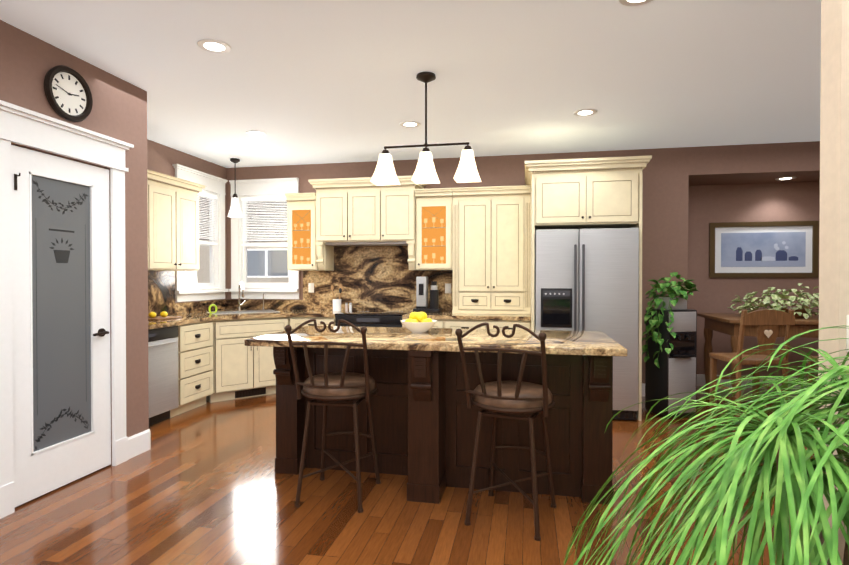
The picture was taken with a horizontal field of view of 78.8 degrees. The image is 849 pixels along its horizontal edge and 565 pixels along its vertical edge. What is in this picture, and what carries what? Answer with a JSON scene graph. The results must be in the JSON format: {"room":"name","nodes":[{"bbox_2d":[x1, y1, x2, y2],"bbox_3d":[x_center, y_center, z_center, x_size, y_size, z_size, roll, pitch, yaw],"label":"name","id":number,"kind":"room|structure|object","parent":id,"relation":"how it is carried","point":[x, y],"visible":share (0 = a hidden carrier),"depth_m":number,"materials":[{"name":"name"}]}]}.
{"room":"kitchen","nodes":[
{"label":"kitchen","id":0,"kind":"room"},
{"bbox_2d":[0,20,148,465],"bbox_3d":[-2.760,-0.132,0.811,0.120,2.850,6.320,0,1,11],"label":"wall","id":1,"kind":"structure","parent":0,"point":[28,62],"depth_m":3.59,"materials":[{"name":"paint"}]},
{"bbox_2d":[11,145,110,506],"bbox_3d":[-2.222,0.244,3.204,0.100,2.027,0.712,0,1,11],"label":"pantry door","id":2,"kind":"structure","parent":1,"relation":"in","point":[61,319],"depth_m":3.18,"materials":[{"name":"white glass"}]},
{"bbox_2d":[0,100,133,518],"bbox_3d":[-2.198,0.147,3.200,0.058,2.245,1.010,0,1,11],"label":"door frame","id":3,"kind":"structure","parent":1,"relation":"attached to","point":[19,125],"depth_m":3.08,"materials":[{"name":"white wood"}]},
{"bbox_2d":[44,65,92,121],"bbox_3d":[-2.205,-1.171,3.209,0.034,0.332,0.332,0,1,11],"label":"wall clock","id":4,"kind":"object","parent":1,"relation":"attached to","point":[68,94],"visible":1,"depth_m":3.20,"materials":[{"name":"brown metal"}]},
{"bbox_2d":[147,139,226,302],"bbox_3d":[-2.827,-0.102,5.422,0.120,2.700,2.700,0,1,11],"label":"wall","id":5,"kind":"structure","parent":0,"point":[162,159],"depth_m":5.69,"materials":[{"name":"paint"}]},
{"bbox_2d":[173,164,228,301],"bbox_3d":[-2.663,-0.539,6.078,0.183,1.500,0.960,0,1,11],"label":"window","id":6,"kind":"structure","parent":5,"relation":"in","point":[214,288],"depth_m":6.32,"materials":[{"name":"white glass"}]},
{"bbox_2d":[0,386,817,564],"bbox_3d":[0.569,1.312,1.941,8.300,0.060,9.800,0,1,11],"label":"floor","id":7,"kind":"structure","parent":0,"point":[205,484],"depth_m":2.83,"materials":[{"name":"brown wood"}]},
{"bbox_2d":[284,319,380,512],"bbox_3d":[-0.508,0.736,3.082,0.472,1.070,0.512,0,1,9],"label":"bar stool","id":8,"kind":"object","parent":7,"relation":"on","point":[343,385],"visible":1,"depth_m":2.92,"materials":[{"name":"brown metal"}]},
{"bbox_2d":[147,155,651,425],"bbox_3d":[-0.398,0.041,4.882,4.852,2.425,2.576,0,1,11],"label":"fitted kitchen","id":9,"kind":"object","parent":7,"relation":"on","point":[364,251],"visible":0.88,"depth_m":5.47,"materials":[{"name":"beige wood"}]},
{"bbox_2d":[237,282,244,310],"bbox_3d":[-2.177,0.167,6.148,0.159,0.346,0.191,0,1,11],"label":"faucet","id":10,"kind":"object","parent":9,"relation":"on","point":[240,284],"depth_m":6.18,"materials":[{"name":"silver metal"}]},
{"bbox_2d":[207,310,279,313],"bbox_3d":[-2.090,0.340,5.965,0.806,0.005,0.806,0,1,11],"label":"sink basin","id":11,"kind":"object","parent":9,"relation":"in","point":[221,311],"depth_m":5.90,"materials":[{"name":"silver metal"}]},
{"bbox_2d":[148,245,530,329],"bbox_3d":[-0.911,-0.038,4.983,3.806,0.860,2.575,0,1,11],"label":"countertop","id":12,"kind":"structure","parent":9,"relation":"on","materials":[{"name":"brown stone"}]},
{"bbox_2d":[335,310,412,326],"bbox_3d":[-0.559,0.785,5.869,0.762,0.893,0.670,0,1,11],"label":"stove","id":13,"kind":"object","parent":9,"relation":"in","point":[359,318],"depth_m":5.61,"materials":[{"name":"black metal"}]},
{"bbox_2d":[534,228,638,419],"bbox_3d":[1.548,0.373,5.077,0.900,1.733,0.850,0,1,11],"label":"refrigerator","id":14,"kind":"object","parent":9,"relation":"in","point":[586,279],"depth_m":4.68,"materials":[{"name":"grey metal"}]},
{"bbox_2d":[244,342,627,504],"bbox_3d":[0.068,0.824,3.316,2.132,0.889,0.867,0,1,11],"label":"kitchen island","id":15,"kind":"object","parent":7,"relation":"on","point":[425,418],"depth_m":3.15,"materials":[{"name":"wood"}]},
{"bbox_2d":[244,326,627,353],"bbox_3d":[0.073,0.358,3.329,2.176,0.040,0.910,0,1,11],"label":"island countertop","id":16,"kind":"structure","parent":15,"relation":"on","point":[557,341],"depth_m":3.09,"materials":[{"name":"beige stone"}]},
{"bbox_2d":[400,312,436,332],"bbox_3d":[-0.040,0.267,3.488,0.252,0.138,0.252,0,1,11],"label":"bowl","id":17,"kind":"object","parent":16,"relation":"on","point":[418,322],"visible":1,"depth_m":3.43,"materials":[{"name":"white ceramic"}]},
{"bbox_2d":[455,322,555,540],"bbox_3d":[0.475,0.739,2.812,0.472,1.070,0.512,0,1,25],"label":"bar stool","id":18,"kind":"object","parent":7,"relation":"on","point":[519,396],"visible":1,"depth_m":2.67,"materials":[{"name":"brown metal"}]},
{"bbox_2d":[642,272,699,418],"bbox_3d":[2.310,0.578,4.903,0.526,1.351,0.501,0,1,11],"label":"water cooler","id":19,"kind":"object","parent":7,"relation":"on","point":[669,348],"visible":1,"depth_m":4.78,"materials":[{"name":"black plastic"}]},
{"bbox_2d":[563,325,848,564],"bbox_3d":[1.154,0.681,1.171,1.956,1.217,1.960,0,1,11],"label":"palm plant","id":20,"kind":"object","parent":7,"relation":"on","point":[790,480],"visible":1,"depth_m":1.17,"materials":[{"name":"green plant"}]},
{"bbox_2d":[709,309,794,437],"bbox_3d":[2.747,0.736,4.366,0.422,1.045,0.488,0,1,-1],"label":"dining chair","id":21,"kind":"object","parent":7,"relation":"on","point":[767,321],"visible":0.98,"depth_m":4.17,"materials":[{"name":"brown wood"}]},
{"bbox_2d":[697,283,818,410],"bbox_3d":[3.666,0.629,5.221,1.400,1.241,0.950,0,1,11],"label":"dining table","id":22,"kind":"object","parent":7,"relation":"on","point":[806,319],"visible":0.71,"depth_m":5.08,"materials":[{"name":"brown wood"}]},
{"bbox_2d":[807,356,818,409],"bbox_3d":[3.396,0.738,4.135,0.422,1.045,0.488,0,1,19],"label":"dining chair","id":23,"kind":"object","parent":7,"relation":"on","point":[809,364],"visible":0.06,"depth_m":4.37,"materials":[{"name":"brown wood"}]},
{"bbox_2d":[0,0,820,167],"bbox_3d":[0.569,-1.533,1.913,8.300,0.230,9.800,0,1,11],"label":"ceiling","id":24,"kind":"structure","parent":0,"point":[300,82],"depth_m":3.51,"materials":[{"name":"paint"}]},
{"bbox_2d":[197,39,231,53],"bbox_3d":[-1.271,-1.427,3.124,0.196,0.006,0.196,0,1,11],"label":"recessed light","id":25,"kind":"object","parent":24,"relation":"in","point":[213,46],"visible":1,"depth_m":3.12,"materials":[{"name":"white"}]},
{"bbox_2d":[227,158,242,217],"bbox_3d":[-2.241,-1.116,6.112,0.176,0.684,0.176,0,1,11],"label":"light","id":26,"kind":"object","parent":24,"relation":"hanging from","point":[234,211],"visible":1,"depth_m":6.08,"materials":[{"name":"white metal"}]},
{"bbox_2d":[246,130,266,135],"bbox_3d":[-1.632,-1.445,5.010,0.196,0.006,0.196,0,1,11],"label":"recessed light","id":27,"kind":"object","parent":24,"relation":"in","point":[255,133],"visible":0.96,"depth_m":5.00,"materials":[{"name":"white"}]},
{"bbox_2d":[400,121,420,127],"bbox_3d":[-0.131,-1.442,4.713,0.196,0.006,0.196,0,1,11],"label":"recessed light","id":28,"kind":"object","parent":24,"relation":"in","point":[409,124],"visible":1,"depth_m":4.71,"materials":[{"name":"white"}]},
{"bbox_2d":[370,72,480,185],"bbox_3d":[0.011,-1.066,3.577,0.753,0.734,0.173,0,1,11],"label":"pendant light","id":29,"kind":"object","parent":24,"relation":"hanging from","point":[424,172],"visible":1,"depth_m":3.55,"materials":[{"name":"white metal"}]},
{"bbox_2d":[573,109,596,115],"bbox_3d":[1.362,-1.439,4.377,0.196,0.006,0.196,0,1,11],"label":"recessed light","id":30,"kind":"object","parent":24,"relation":"in","point":[585,112],"visible":0.96,"depth_m":4.37,"materials":[{"name":"white"}]},
{"bbox_2d":[618,0,652,5],"bbox_3d":[1.064,-1.421,2.560,0.196,0.006,0.196,0,1,11],"label":"recessed light","id":31,"kind":"object","parent":24,"relation":"in","point":[632,2],"visible":1,"depth_m":2.62,"materials":[{"name":"white"}]},
{"bbox_2d":[227,141,819,383],"bbox_3d":[1.455,-0.107,5.891,8.100,2.700,0.120,0,1,11],"label":"wall","id":32,"kind":"structure","parent":0,"point":[668,173],"depth_m":5.62,"materials":[{"name":"paint"}]},
{"bbox_2d":[229,178,298,298],"bbox_3d":[-2.005,-0.543,6.536,0.920,1.500,0.183,0,1,11],"label":"window","id":33,"kind":"structure","parent":32,"relation":"in","point":[259,190],"depth_m":6.53,"materials":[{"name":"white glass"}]},
{"bbox_2d":[642,383,644,396],"bbox_3d":[2.506,1.176,5.626,0.670,0.140,0.016,0,1,11],"label":"baseboard","id":34,"kind":"structure","parent":32,"relation":"attached to","point":[643,385],"depth_m":5.64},
{"bbox_2d":[688,173,819,377],"bbox_3d":[3.898,-0.006,5.827,2.220,2.500,0.700,0,1,11],"label":"wall","id":35,"kind":"structure","parent":0,"point":[748,198],"depth_m":6.08,"materials":[{"name":"paint"}]},
{"bbox_2d":[696,374,817,389],"bbox_3d":[3.941,1.172,6.056,1.980,0.140,0.016,0,1,11],"label":"baseboard","id":36,"kind":"structure","parent":35,"relation":"attached to","point":[700,378],"depth_m":6.09,"materials":[{"name":"wood"}]},
{"bbox_2d":[709,221,818,277],"bbox_3d":[3.950,-0.383,6.031,1.140,0.650,0.030,0,1,11],"label":"framed art","id":37,"kind":"object","parent":35,"relation":"attached to","point":[781,249],"visible":1,"depth_m":6.03,"materials":[{"name":"blue paper"}]},
{"bbox_2d":[775,177,795,179],"bbox_3d":[4.003,-1.152,5.723,0.196,0.006,0.196,0,1,11],"label":"recessed light","id":38,"kind":"object","parent":35,"relation":"in","point":[785,178],"visible":1,"depth_m":5.72,"materials":[{"name":"white"}]},
{"bbox_2d":[818,0,848,563],"bbox_3d":[2.999,-0.138,1.416,3.335,2.850,0.120,0,1,11],"label":"wall","id":39,"kind":"structure","parent":0,"point":[834,221],"depth_m":1.71,"materials":[{"name":"paint"}]},
{"bbox_2d":[846,315,848,351],"bbox_3d":[1.405,0.165,1.667,0.074,0.120,0.011,0,1,11],"label":"light switch","id":40,"kind":"object","parent":39,"relation":"attached to","point":[847,332],"visible":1,"depth_m":1.67,"materials":[{"name":"beige plastic"}]},
{"label":"outside","id":41,"kind":"structure","parent":0,"visible":0},
{"bbox_2d":[183,196,288,282],"bbox_3d":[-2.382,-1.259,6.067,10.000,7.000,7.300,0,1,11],"label":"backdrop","id":42,"kind":"structure","parent":41,"point":[262,267],"depth_m":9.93,"materials":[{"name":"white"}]}
]}

